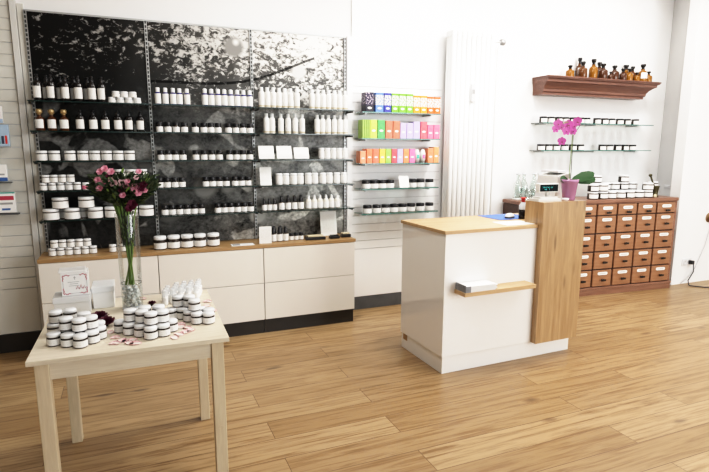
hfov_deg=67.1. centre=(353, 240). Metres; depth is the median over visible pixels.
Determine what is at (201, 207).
oil bottle
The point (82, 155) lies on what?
jar
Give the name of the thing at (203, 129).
oil bottle
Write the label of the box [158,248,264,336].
base cabinet
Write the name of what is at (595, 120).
jar
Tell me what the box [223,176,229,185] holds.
oil bottle
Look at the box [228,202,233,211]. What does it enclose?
oil bottle
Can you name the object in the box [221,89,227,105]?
bottle
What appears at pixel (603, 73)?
bottle
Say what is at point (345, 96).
lotion bottle
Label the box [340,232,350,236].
soap dish
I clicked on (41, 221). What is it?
glass shelf
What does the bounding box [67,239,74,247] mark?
jar
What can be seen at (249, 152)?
oil bottle
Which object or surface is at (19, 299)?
panel
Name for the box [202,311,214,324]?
jar
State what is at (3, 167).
pack
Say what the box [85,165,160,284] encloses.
flower bouquet
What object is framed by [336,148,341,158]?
cup
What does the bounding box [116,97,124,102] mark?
jar
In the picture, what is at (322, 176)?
tub
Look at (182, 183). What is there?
oil bottle
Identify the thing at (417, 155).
tube
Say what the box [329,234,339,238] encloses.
soap dish
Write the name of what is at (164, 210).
oil bottle
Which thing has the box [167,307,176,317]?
jar
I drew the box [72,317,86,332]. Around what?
jar
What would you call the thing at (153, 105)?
glass shelf
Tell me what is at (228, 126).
oil bottle
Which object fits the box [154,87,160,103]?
spray bottle
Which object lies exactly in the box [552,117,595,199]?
potted orchid
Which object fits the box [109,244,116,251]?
jar
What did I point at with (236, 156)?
oil bottle
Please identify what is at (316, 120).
lotion bottle
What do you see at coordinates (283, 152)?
pack
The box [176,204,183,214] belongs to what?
oil bottle
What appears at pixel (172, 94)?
spray bottle
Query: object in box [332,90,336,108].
lotion bottle
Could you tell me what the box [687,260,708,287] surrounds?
power cable
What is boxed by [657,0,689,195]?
wall reveal
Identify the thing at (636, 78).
bottle
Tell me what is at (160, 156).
oil bottle
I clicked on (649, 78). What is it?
bottle
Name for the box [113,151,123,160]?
jar
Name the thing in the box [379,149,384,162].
carton
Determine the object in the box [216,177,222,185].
oil bottle
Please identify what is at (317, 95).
lotion bottle
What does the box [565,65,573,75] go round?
bottle
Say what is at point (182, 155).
oil bottle
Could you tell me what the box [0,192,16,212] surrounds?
pack
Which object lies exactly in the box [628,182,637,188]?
jar
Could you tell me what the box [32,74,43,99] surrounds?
pump bottle
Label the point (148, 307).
jar
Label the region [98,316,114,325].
blossom
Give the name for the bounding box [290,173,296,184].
tub
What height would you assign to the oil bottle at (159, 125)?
0.076 m
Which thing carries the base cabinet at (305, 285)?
on the floor
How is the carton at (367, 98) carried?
on the glass shelf at (362, 112)
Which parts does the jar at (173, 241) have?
lid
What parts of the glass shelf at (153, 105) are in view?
glass pane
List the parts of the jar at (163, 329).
lid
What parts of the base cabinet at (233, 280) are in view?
drawer, drawer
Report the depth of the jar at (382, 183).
4.82 m
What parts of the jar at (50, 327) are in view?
lid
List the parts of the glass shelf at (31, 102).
glass pane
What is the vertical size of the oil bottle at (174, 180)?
0.076 m
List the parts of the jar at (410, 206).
lid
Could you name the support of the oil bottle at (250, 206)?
on the glass shelf at (254, 211)
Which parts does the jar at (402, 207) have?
lid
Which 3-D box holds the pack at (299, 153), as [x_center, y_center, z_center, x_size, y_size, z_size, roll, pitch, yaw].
[-0.441,-0.734,4.476,0.128,0.094,0.043,-3,11,-19]
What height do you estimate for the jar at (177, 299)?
0.050 m
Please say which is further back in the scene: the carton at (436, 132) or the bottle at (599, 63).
the bottle at (599, 63)
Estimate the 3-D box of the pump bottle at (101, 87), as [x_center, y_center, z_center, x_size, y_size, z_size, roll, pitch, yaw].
[-1.816,-1.087,3.849,0.060,0.180,0.060,0,10,-2]
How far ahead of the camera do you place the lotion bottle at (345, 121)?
4.59 m
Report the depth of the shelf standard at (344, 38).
4.75 m
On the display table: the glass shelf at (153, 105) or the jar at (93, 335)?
the jar at (93, 335)
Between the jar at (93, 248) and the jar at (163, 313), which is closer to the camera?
the jar at (163, 313)
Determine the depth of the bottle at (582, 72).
5.51 m
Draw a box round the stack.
[455,280,497,292]
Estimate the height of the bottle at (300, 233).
0.062 m
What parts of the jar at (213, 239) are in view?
lid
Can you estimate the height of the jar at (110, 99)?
0.042 m
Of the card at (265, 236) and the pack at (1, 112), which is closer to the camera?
the pack at (1, 112)
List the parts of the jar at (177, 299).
lid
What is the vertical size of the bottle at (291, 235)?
0.062 m
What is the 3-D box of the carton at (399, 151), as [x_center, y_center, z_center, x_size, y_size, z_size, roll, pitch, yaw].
[0.401,-0.775,4.877,0.056,0.127,0.101,-4,11,-21]
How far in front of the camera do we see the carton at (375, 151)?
4.74 m
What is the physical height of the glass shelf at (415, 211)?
0.022 m
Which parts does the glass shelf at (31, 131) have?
glass pane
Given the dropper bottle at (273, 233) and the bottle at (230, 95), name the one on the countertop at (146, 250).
the dropper bottle at (273, 233)
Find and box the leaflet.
[230,243,254,245]
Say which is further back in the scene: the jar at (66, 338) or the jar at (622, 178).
the jar at (622, 178)
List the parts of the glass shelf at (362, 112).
glass pane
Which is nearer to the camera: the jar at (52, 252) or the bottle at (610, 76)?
the jar at (52, 252)
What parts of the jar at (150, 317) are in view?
lid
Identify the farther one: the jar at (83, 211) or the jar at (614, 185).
the jar at (614, 185)
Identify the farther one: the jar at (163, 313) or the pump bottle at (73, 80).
the pump bottle at (73, 80)
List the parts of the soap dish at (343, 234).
dish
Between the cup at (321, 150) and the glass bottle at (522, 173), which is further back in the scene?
the glass bottle at (522, 173)
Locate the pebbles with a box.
[122,285,140,306]
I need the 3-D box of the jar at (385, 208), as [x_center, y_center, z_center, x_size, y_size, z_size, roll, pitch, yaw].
[0.291,-0.299,4.906,0.080,0.074,0.080,-3,10,-16]
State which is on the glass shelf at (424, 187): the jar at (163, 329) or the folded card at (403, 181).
the folded card at (403, 181)
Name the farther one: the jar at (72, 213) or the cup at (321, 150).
the cup at (321, 150)
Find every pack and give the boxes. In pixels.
[0,106,3,122]
[0,125,10,145]
[0,164,8,180]
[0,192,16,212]
[258,146,274,158]
[276,146,291,158]
[293,147,308,158]
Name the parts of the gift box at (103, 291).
lid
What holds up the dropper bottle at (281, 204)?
on the glass shelf at (347, 207)
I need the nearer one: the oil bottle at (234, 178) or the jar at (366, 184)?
the oil bottle at (234, 178)
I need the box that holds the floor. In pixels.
[0,280,708,471]
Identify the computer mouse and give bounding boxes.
[504,213,514,218]
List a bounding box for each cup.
[318,148,323,158]
[324,148,329,158]
[330,148,335,158]
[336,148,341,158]
[342,148,347,158]
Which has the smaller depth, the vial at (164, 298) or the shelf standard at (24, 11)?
the vial at (164, 298)
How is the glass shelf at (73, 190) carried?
attached to the shelf standard at (24, 11)
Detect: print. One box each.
[261,229,269,239]
[322,214,334,232]
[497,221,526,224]
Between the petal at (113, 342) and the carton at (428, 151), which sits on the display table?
the petal at (113, 342)
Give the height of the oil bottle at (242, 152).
0.076 m
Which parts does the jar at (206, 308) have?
lid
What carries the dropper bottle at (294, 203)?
on the glass shelf at (347, 207)
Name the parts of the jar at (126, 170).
lid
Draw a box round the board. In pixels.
[351,0,444,89]
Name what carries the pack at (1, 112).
hanging from the panel at (19, 299)
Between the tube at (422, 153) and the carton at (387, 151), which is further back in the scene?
the tube at (422, 153)
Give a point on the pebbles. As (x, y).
(132, 295)
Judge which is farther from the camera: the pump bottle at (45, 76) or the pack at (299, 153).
the pack at (299, 153)
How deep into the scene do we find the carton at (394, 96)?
4.73 m
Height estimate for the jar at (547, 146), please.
0.062 m
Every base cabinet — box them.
[38,256,159,325]
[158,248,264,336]
[263,242,354,332]
[502,195,678,296]
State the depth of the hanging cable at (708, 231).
6.13 m
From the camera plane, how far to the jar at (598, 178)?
5.64 m
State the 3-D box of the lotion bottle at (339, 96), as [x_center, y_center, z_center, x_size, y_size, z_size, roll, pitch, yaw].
[-0.121,-1.196,4.556,0.048,0.160,0.047,0,10,-4]
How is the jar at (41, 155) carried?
on the glass shelf at (151, 161)
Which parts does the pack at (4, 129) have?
printed panel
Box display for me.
[529,183,560,201]
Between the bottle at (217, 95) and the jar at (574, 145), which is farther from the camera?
the jar at (574, 145)
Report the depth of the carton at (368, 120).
4.67 m
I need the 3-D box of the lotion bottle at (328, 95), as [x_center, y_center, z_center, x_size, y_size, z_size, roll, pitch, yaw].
[-0.213,-1.190,4.519,0.048,0.160,0.047,-5,11,-25]
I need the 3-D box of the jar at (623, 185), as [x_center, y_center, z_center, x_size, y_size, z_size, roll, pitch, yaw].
[2.925,-0.599,5.808,0.108,0.078,0.109,-5,11,-29]
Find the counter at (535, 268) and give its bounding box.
[401,199,585,373]
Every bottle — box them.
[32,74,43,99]
[35,109,45,130]
[42,75,47,99]
[46,74,56,100]
[47,109,57,130]
[56,76,61,100]
[59,109,69,130]
[60,75,70,100]
[70,77,75,100]
[73,76,83,101]
[75,110,85,130]
[83,77,88,101]
[87,76,97,101]
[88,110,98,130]
[97,77,106,101]
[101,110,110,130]
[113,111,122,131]
[124,111,133,131]
[136,111,145,131]
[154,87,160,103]
[156,122,162,131]
[156,178,163,187]
[157,150,164,159]
[161,205,168,214]
[162,88,168,103]
[164,122,171,131]
[164,178,170,187]
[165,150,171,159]
[169,205,175,214]
[170,88,176,103]
[171,177,178,187]
[172,122,179,131]
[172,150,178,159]
[176,88,182,104]
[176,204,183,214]
[178,177,185,186]
[179,150,186,159]
[181,122,187,131]
[184,89,189,104]
[184,204,190,213]
[191,204,197,213]
[192,123,198,131]
[192,150,199,159]
[198,204,204,213]
[200,123,206,132]
[200,150,207,159]
[202,88,207,104]
[202,177,208,186]
[207,123,214,132]
[208,89,214,105]
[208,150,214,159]
[209,177,215,186]
[215,89,220,105]
[215,123,221,132]
[215,203,220,212]
[216,150,222,159]
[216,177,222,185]
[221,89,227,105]
[221,203,227,212]
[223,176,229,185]
[225,123,231,132]
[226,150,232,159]
[228,89,233,105]
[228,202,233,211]
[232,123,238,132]
[232,176,237,185]
[233,150,239,159]
[234,90,240,105]
[234,202,240,211]
[238,176,244,185]
[240,90,246,106]
[240,123,245,132]
[240,150,245,159]
[241,202,247,211]
[245,176,250,185]
[247,90,252,106]
[247,124,252,132]
[247,150,252,159]
[247,202,253,211]
[258,87,264,106]
[262,199,266,210]
[263,113,269,132]
[264,87,270,106]
[267,198,271,210]
[269,113,274,132]
[270,88,275,107]
[271,227,276,241]
[272,198,276,210]
[276,88,281,107]
[277,227,282,241]
[278,114,283,133]
[279,195,284,209]
[282,88,287,107]
[283,226,288,240]
[285,114,290,133]
[285,195,290,209]
[288,88,293,107]
[289,232,293,239]
[292,114,297,133]
[292,195,296,209]
[294,89,299,107]
[294,232,298,239]
[298,195,303,208]
[299,114,304,133]
[299,232,302,239]
[306,195,311,208]
[309,89,314,108]
[311,195,316,208]
[314,115,319,133]
[315,90,320,108]
[317,195,322,207]
[320,90,325,108]
[320,115,324,133]
[323,194,328,207]
[325,115,330,133]
[326,90,330,108]
[329,194,333,207]
[331,115,336,133]
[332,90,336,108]
[334,194,339,206]
[337,91,341,109]
[337,115,342,133]
[342,91,347,109]
[343,115,347,133]
[513,173,521,199]
[518,173,527,198]
[518,197,525,218]
[528,173,536,198]
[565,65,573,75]
[575,57,582,76]
[578,61,587,76]
[588,59,597,77]
[597,62,601,76]
[597,63,607,78]
[607,71,612,78]
[612,65,618,78]
[619,68,626,79]
[627,68,632,79]
[631,66,635,78]
[633,72,639,80]
[638,64,647,80]
[647,71,651,81]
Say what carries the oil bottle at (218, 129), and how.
on the glass shelf at (155, 133)
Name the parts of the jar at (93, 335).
lid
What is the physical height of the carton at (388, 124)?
0.155 m
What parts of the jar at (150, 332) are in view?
lid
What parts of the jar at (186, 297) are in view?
lid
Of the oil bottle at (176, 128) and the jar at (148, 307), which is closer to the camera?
the jar at (148, 307)
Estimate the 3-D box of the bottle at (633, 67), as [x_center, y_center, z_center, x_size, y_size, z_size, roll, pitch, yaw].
[3.074,-1.832,5.901,0.074,0.177,0.072,-4,11,-22]
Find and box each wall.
[15,0,674,245]
[669,0,708,284]
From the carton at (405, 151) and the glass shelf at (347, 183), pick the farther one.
the carton at (405, 151)
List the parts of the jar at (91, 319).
lid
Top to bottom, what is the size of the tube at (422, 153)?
0.122 m
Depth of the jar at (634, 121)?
5.92 m
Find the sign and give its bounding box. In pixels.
[320,211,336,235]
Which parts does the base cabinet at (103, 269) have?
drawer, drawer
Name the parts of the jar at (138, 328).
lid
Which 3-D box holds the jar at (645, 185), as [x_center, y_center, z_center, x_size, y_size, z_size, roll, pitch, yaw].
[3.146,-0.583,5.722,0.108,0.078,0.109,1,10,6]
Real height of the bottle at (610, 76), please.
0.088 m
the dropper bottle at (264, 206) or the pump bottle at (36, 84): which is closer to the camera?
the pump bottle at (36, 84)
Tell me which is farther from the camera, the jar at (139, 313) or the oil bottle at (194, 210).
the oil bottle at (194, 210)
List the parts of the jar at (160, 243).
lid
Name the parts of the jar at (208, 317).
lid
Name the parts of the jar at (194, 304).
lid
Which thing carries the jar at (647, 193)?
on the base cabinet at (628, 242)
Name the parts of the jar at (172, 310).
lid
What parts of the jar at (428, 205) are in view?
lid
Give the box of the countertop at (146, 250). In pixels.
[37,233,355,263]
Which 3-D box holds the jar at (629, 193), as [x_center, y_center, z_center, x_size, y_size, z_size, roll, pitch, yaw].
[2.917,-0.494,5.664,0.108,0.078,0.109,-5,11,-26]
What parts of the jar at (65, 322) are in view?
lid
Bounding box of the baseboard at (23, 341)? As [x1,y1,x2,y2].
[0,292,400,353]
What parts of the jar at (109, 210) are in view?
lid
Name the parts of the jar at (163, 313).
lid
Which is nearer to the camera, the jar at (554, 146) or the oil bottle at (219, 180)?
the oil bottle at (219, 180)
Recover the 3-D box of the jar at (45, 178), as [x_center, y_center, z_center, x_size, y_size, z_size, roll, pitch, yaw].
[-2.195,-0.441,3.808,0.051,0.055,0.051,-2,10,-13]
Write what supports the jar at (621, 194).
on the base cabinet at (628, 242)
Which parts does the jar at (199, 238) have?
lid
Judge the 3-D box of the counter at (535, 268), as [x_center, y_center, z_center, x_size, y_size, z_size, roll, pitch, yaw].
[1.029,0.270,3.986,1.172,1.150,0.708,-4,11,-24]
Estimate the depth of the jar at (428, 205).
5.05 m
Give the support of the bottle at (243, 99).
on the glass shelf at (153, 105)
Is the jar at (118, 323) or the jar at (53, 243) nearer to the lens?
the jar at (118, 323)
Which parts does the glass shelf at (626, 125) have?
glass pane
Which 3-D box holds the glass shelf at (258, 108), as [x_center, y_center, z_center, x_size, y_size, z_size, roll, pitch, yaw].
[-0.406,-1.090,4.475,0.819,0.022,0.181,-4,11,-22]
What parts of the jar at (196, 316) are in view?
lid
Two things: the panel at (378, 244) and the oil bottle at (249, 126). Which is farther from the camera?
the panel at (378, 244)
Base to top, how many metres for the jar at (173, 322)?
0.050 m
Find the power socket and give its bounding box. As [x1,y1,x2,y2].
[681,258,691,265]
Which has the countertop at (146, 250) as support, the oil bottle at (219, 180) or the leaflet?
the leaflet
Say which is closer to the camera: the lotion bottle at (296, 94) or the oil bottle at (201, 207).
the oil bottle at (201, 207)
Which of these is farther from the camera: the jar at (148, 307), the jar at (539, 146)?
the jar at (539, 146)
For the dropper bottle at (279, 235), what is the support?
on the countertop at (146, 250)
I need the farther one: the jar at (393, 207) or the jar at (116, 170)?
the jar at (393, 207)
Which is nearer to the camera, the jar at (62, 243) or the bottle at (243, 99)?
the jar at (62, 243)
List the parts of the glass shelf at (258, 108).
glass pane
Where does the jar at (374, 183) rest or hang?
on the glass shelf at (424, 187)
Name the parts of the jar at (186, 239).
lid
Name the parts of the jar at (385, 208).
lid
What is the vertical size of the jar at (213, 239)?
0.102 m
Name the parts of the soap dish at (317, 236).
dish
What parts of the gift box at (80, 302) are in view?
lid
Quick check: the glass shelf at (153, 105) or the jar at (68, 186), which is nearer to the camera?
the jar at (68, 186)
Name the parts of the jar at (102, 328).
lid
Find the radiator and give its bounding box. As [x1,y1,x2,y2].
[441,29,505,217]
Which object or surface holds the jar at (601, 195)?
on the base cabinet at (628, 242)
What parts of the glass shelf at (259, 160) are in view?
glass pane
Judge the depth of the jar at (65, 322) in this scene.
2.16 m
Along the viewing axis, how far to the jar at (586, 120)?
5.64 m
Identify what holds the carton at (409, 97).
on the glass shelf at (362, 112)
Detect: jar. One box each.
[35,151,47,160]
[39,183,47,190]
[41,175,49,182]
[42,208,59,220]
[46,331,60,346]
[47,323,58,332]
[48,151,60,160]
[48,183,56,190]
[48,248,56,255]
[48,309,62,323]
[50,175,57,182]
[50,240,58,248]
[51,197,68,208]
[56,182,64,189]
[56,247,64,255]
[58,175,66,182]
[58,209,64,218]
[58,239,66,247]
[58,316,72,330]
[60,331,74,347]
[63,307,76,317]
[64,151,75,160]
[64,207,80,219]
[65,182,72,189]
[65,247,72,254]
[66,174,74,181]
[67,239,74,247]
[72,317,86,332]
[73,182,80,189]
[73,246,80,254]
[73,332,87,348]
[75,238,82,246]
[77,151,88,160]
[77,311,90,316]
[78,196,94,207]
[80,208,87,217]
[81,246,88,253]
[82,182,88,189]
[83,238,90,245]
[84,314,98,328]
[85,328,99,343]
[87,207,102,218]
[89,151,100,160]
[89,245,96,253]
[97,324,106,339]
[98,320,105,324]
[101,151,111,160]
[104,206,115,217]
[108,97,115,102]
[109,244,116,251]
[112,91,119,97]
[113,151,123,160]
[114,169,124,178]
[114,318,124,332]
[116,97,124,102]
[120,91,127,97]
[123,307,135,321]
[123,321,135,335]
[124,151,134,160]
[125,97,132,102]
[125,169,135,173]
[129,92,136,97]
[133,98,140,102]
[134,323,146,337]
[135,309,147,323]
[138,305,150,310]
[139,205,153,216]
[144,310,157,325]
[144,325,157,339]
[152,304,164,310]
[154,235,166,249]
[156,308,168,322]
[156,322,169,336]
[167,234,179,248]
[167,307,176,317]
[168,318,177,331]
[172,294,183,306]
[176,306,187,319]
[181,234,193,247]
[183,294,194,306]
[183,309,191,321]
[188,298,200,310]
[191,311,202,324]
[194,233,205,246]
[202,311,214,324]
[203,307,214,314]
[207,232,219,246]
[362,180,370,188]
[363,205,371,213]
[370,180,378,188]
[372,204,380,212]
[378,180,385,187]
[381,204,389,212]
[386,180,393,187]
[390,203,397,211]
[398,203,406,211]
[407,203,414,211]
[409,179,416,187]
[416,179,423,186]
[416,202,423,210]
[425,179,433,186]
[425,202,432,210]
[537,144,544,149]
[539,116,547,122]
[545,144,551,149]
[547,117,554,122]
[552,144,559,149]
[560,144,568,149]
[568,144,576,149]
[577,144,583,149]
[584,118,590,123]
[587,184,598,191]
[587,192,597,199]
[593,118,600,123]
[593,175,601,182]
[598,144,605,149]
[598,183,608,191]
[598,191,607,198]
[601,118,608,123]
[606,145,612,149]
[607,191,616,198]
[608,118,615,123]
[610,182,619,189]
[613,145,620,149]
[615,119,623,123]
[615,190,625,198]
[618,175,628,181]
[620,182,628,189]
[621,145,628,149]
[624,119,630,124]
[624,190,634,197]
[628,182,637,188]
[629,145,635,149]
[631,119,638,124]
[634,190,643,197]
[642,182,653,189]
[644,190,652,197]
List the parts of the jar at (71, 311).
lid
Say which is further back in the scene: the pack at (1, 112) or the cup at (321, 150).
the cup at (321, 150)
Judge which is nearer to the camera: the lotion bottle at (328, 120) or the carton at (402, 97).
the lotion bottle at (328, 120)
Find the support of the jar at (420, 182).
on the glass shelf at (424, 187)
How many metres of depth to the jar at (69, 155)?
3.82 m
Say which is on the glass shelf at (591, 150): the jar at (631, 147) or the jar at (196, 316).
the jar at (631, 147)
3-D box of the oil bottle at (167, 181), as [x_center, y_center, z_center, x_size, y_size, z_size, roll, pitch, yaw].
[-1.440,-0.450,4.128,0.052,0.076,0.052,-3,10,-15]
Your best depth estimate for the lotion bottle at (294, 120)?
4.42 m
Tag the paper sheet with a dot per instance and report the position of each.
(507, 223)
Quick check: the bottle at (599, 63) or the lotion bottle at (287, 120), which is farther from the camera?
the bottle at (599, 63)
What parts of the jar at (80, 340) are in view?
lid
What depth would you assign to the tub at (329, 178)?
4.61 m
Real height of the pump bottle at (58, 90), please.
0.180 m
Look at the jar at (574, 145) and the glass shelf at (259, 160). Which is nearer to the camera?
the glass shelf at (259, 160)
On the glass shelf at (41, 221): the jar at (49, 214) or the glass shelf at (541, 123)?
the jar at (49, 214)
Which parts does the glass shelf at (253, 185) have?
glass pane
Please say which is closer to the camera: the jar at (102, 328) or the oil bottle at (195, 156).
the jar at (102, 328)
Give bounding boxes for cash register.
[535,170,568,198]
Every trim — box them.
[8,0,43,328]
[346,36,352,236]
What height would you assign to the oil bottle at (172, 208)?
0.076 m
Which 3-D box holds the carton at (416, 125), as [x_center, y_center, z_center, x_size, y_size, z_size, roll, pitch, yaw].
[0.552,-1.012,4.899,0.068,0.153,0.101,-4,11,-22]
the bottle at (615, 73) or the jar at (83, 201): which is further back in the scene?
the bottle at (615, 73)
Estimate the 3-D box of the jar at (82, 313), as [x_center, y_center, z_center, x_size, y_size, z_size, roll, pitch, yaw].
[-1.130,0.325,2.241,0.054,0.050,0.054,0,10,0]
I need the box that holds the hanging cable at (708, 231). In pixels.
[680,231,708,283]
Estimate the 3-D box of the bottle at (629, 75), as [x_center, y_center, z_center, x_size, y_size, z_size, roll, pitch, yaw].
[2.986,-1.795,5.794,0.079,0.139,0.077,-4,11,-22]
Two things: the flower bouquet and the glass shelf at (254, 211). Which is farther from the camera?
the glass shelf at (254, 211)
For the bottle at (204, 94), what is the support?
on the glass shelf at (153, 105)
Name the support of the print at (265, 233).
attached to the card at (265, 236)
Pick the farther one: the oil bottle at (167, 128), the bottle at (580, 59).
the bottle at (580, 59)
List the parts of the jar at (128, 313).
lid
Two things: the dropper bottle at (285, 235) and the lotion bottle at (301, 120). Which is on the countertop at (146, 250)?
the dropper bottle at (285, 235)
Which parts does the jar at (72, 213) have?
lid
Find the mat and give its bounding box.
[478,214,518,219]
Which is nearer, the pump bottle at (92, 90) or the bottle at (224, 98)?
the pump bottle at (92, 90)
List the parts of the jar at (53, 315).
lid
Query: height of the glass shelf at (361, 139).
0.022 m
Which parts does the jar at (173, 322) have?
lid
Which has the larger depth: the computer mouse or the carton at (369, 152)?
the carton at (369, 152)
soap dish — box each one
[304,234,325,239]
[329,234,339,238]
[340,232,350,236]
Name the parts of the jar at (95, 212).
lid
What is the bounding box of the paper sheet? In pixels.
[494,221,532,225]
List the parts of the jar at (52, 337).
lid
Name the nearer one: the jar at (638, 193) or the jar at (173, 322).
the jar at (173, 322)
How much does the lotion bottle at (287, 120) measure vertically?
0.160 m
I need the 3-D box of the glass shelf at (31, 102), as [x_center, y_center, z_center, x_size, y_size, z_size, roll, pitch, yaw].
[-1.896,-0.987,3.864,0.780,0.022,0.181,-4,11,-22]
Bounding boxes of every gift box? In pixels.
[52,289,91,312]
[58,266,89,296]
[91,279,114,308]
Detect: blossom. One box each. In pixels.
[91,311,108,318]
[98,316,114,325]
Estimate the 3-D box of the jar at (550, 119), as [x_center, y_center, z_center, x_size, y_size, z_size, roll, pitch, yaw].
[2.025,-1.245,5.497,0.080,0.062,0.081,-2,10,-13]
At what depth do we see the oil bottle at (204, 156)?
4.18 m
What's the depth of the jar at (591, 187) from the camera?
5.46 m
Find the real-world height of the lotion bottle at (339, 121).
0.160 m
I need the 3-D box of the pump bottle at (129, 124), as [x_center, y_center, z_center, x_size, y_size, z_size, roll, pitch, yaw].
[-1.665,-0.883,3.960,0.062,0.150,0.062,-1,10,-8]
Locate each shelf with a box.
[0,213,19,214]
[27,100,149,107]
[30,130,150,134]
[33,160,152,163]
[36,189,89,193]
[39,214,155,223]
[152,104,255,110]
[154,132,256,135]
[155,159,257,162]
[158,184,257,190]
[159,210,258,218]
[255,107,354,113]
[256,133,354,136]
[257,159,353,161]
[257,182,353,187]
[257,206,353,213]
[355,111,440,116]
[355,138,439,141]
[356,210,437,215]
[357,186,438,190]
[359,162,438,165]
[529,150,590,151]
[531,122,588,125]
[532,75,661,99]
[583,150,650,151]
[585,124,653,126]
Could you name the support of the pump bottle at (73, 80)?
on the glass shelf at (31, 102)
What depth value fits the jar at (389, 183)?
4.85 m
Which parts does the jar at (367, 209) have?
lid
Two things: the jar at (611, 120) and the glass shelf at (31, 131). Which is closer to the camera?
the glass shelf at (31, 131)
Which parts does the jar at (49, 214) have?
lid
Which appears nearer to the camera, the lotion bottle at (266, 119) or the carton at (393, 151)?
the lotion bottle at (266, 119)
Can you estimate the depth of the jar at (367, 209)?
4.80 m
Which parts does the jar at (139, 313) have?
lid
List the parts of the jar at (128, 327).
lid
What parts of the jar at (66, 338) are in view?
lid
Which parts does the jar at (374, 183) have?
lid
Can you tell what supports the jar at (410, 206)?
on the glass shelf at (415, 211)
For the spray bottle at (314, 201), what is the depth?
4.59 m
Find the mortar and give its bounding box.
[653,186,659,196]
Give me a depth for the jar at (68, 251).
3.87 m
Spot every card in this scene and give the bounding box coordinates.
[259,167,271,184]
[259,226,271,243]
[398,176,409,187]
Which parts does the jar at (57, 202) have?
lid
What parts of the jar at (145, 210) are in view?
lid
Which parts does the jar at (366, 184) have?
lid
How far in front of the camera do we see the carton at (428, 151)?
4.95 m
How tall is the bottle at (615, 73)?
0.159 m
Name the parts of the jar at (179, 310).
lid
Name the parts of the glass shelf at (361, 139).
glass pane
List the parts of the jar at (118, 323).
lid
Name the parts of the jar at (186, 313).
lid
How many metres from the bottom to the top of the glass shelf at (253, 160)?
0.022 m
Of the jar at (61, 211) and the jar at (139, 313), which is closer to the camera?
the jar at (139, 313)
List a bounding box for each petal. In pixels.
[109,341,120,344]
[129,341,141,344]
[174,331,183,335]
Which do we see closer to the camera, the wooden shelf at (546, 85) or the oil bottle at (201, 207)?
the oil bottle at (201, 207)
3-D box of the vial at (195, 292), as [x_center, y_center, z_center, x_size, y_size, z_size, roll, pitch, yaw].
[-0.822,0.267,2.785,0.031,0.080,0.031,-7,12,-36]
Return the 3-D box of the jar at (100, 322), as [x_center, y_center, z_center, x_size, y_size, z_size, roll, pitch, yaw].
[-1.090,0.369,2.285,0.054,0.050,0.054,-2,10,-10]
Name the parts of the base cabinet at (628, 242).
drawer, drawer, drawer, drawer, drawer, drawer, drawer, drawer, drawer, drawer, name plate, drawer, drawer, drawer, drawer, drawer, rail, drawer, drawer, drawer, drawer, drawer, drawer, drawer, drawer, drawer, drawer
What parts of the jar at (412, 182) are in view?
lid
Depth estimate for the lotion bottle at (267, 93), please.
4.30 m
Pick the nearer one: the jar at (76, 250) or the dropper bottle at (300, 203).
the jar at (76, 250)
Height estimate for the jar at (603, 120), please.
0.062 m
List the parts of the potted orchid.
flower stem, pot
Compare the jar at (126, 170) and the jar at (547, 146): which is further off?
the jar at (547, 146)
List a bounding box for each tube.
[415,149,419,162]
[420,149,424,162]
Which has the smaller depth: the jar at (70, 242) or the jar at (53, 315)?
the jar at (53, 315)
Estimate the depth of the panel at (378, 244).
5.05 m
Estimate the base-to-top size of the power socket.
0.080 m
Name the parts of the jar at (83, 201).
lid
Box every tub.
[275,173,282,184]
[282,173,289,184]
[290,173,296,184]
[297,173,303,183]
[305,173,311,183]
[311,173,317,183]
[319,173,325,183]
[326,172,332,183]
[333,172,339,183]
[340,172,346,182]
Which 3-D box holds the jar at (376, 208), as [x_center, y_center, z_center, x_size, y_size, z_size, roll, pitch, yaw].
[0.208,-0.293,4.872,0.080,0.074,0.080,-4,11,-22]
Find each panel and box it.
[0,0,41,334]
[23,9,345,250]
[352,86,441,296]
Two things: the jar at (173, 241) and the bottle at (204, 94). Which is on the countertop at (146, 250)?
the jar at (173, 241)
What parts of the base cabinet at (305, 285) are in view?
drawer, drawer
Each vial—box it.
[161,295,167,305]
[193,290,198,297]
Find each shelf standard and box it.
[23,10,48,251]
[144,21,159,234]
[249,30,257,238]
[344,38,345,231]
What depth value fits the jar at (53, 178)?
3.81 m
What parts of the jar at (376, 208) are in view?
lid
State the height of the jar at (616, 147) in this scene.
0.062 m
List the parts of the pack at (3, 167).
printed panel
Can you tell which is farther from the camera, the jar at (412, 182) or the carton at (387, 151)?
the jar at (412, 182)
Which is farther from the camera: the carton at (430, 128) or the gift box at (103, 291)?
the carton at (430, 128)
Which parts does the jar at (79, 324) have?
lid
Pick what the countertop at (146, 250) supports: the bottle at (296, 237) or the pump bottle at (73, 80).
the bottle at (296, 237)
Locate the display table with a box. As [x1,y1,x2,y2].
[25,290,228,471]
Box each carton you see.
[356,151,365,162]
[358,119,363,137]
[361,92,373,111]
[362,149,372,162]
[364,119,365,137]
[366,119,367,137]
[368,120,369,137]
[370,120,376,137]
[373,149,378,162]
[374,92,383,111]
[377,120,384,137]
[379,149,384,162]
[383,93,390,111]
[385,121,392,138]
[385,149,390,162]
[391,93,398,112]
[391,149,396,162]
[393,121,399,138]
[397,149,402,162]
[399,93,405,112]
[400,123,406,138]
[403,149,408,162]
[406,94,412,112]
[406,123,412,138]
[408,122,419,138]
[409,149,414,162]
[413,95,419,112]
[420,96,426,112]
[420,122,426,138]
[423,148,433,162]
[427,97,433,113]
[427,125,433,138]
[429,147,438,162]
[433,125,439,138]
[434,97,440,113]
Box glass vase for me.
[114,212,142,309]
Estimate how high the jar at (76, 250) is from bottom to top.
0.055 m
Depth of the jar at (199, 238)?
4.18 m
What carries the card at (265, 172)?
on the glass shelf at (347, 183)

